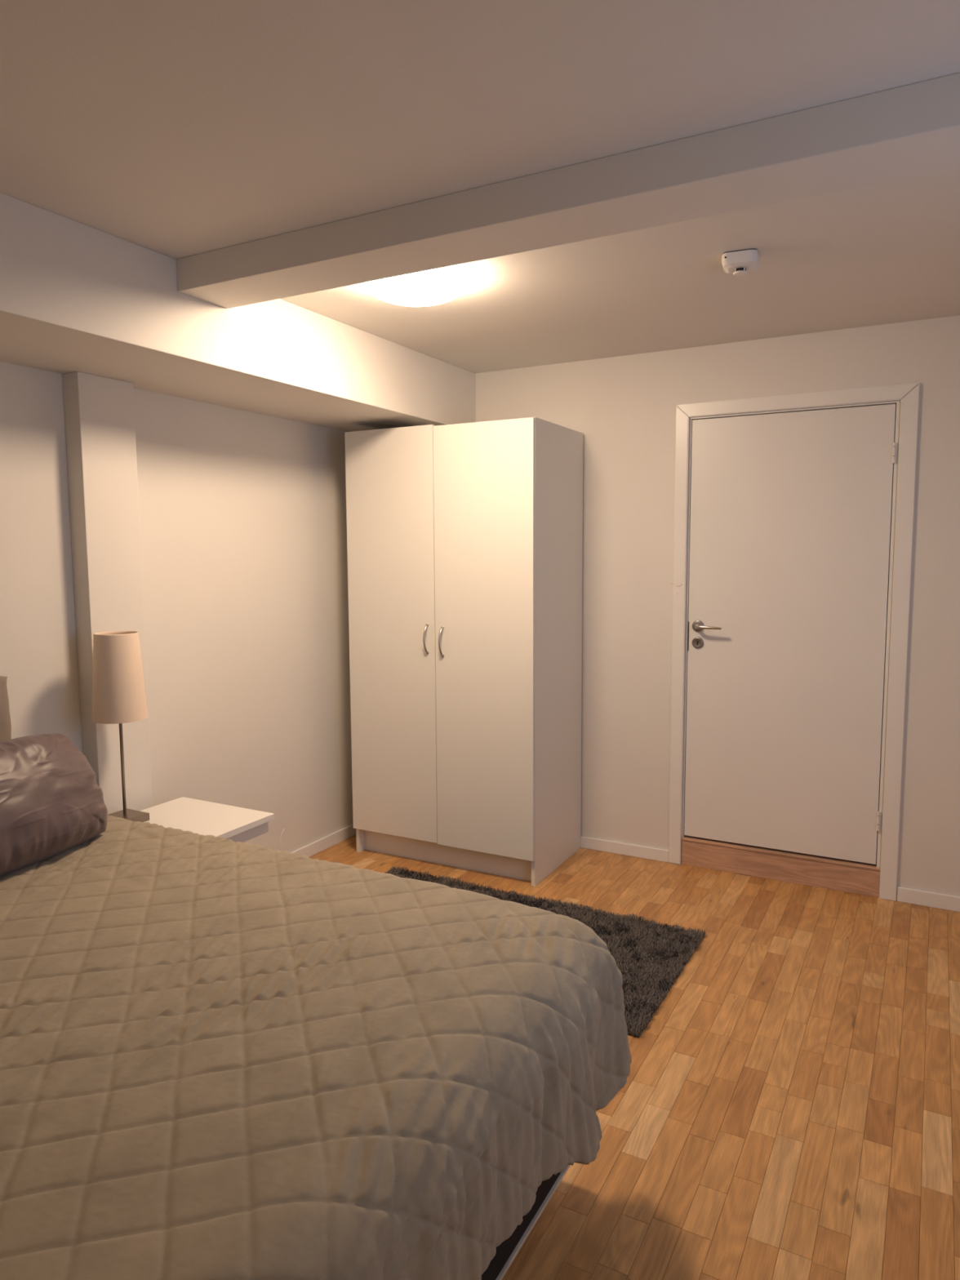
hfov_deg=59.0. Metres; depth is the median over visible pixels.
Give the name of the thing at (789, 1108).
floor
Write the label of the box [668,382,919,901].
door
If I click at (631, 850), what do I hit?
baseboard
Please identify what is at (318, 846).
baseboard
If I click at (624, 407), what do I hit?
wall
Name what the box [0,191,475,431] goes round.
beam
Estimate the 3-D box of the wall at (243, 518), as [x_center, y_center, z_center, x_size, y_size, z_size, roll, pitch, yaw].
[-1.888,0.062,2.326,0.203,2.396,5.500,3,7,28]
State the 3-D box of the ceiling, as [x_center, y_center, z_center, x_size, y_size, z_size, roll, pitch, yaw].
[-0.099,-1.130,1.373,4.150,0.150,5.750,3,7,28]
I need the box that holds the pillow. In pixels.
[0,733,107,875]
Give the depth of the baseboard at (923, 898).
3.52 m
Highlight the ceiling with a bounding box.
[0,0,959,373]
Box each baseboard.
[290,823,355,857]
[580,835,668,862]
[897,886,959,911]
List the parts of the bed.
headboard, rail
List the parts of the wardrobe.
panel, door, handle, handle, door, panel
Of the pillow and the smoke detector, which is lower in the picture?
the pillow
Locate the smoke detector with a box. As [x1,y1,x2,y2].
[721,248,759,275]
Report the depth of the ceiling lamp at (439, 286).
2.72 m
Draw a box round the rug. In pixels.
[384,866,708,1037]
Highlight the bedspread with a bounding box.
[0,815,631,1279]
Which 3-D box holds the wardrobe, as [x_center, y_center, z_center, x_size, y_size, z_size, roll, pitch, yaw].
[-0.074,0.034,4.111,0.975,2.046,0.615,3,7,28]
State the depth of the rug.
3.18 m
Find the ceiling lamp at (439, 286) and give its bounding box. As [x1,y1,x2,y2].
[364,266,466,306]
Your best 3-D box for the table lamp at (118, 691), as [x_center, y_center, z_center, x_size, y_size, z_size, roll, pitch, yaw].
[-1.237,0.305,2.918,0.177,0.662,0.177,3,7,28]
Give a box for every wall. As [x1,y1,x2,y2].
[0,360,353,853]
[475,315,959,907]
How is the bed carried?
on the floor
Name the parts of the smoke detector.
mounting plate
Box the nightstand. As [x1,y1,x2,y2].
[139,796,274,842]
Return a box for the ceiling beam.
[176,72,959,308]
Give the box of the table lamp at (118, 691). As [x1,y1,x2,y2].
[92,631,149,822]
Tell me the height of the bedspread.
0.463 m
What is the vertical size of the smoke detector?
0.056 m
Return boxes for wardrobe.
[344,417,583,886]
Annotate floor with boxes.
[309,835,959,1279]
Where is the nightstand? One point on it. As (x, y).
(237, 824)
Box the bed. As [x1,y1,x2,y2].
[0,675,570,1279]

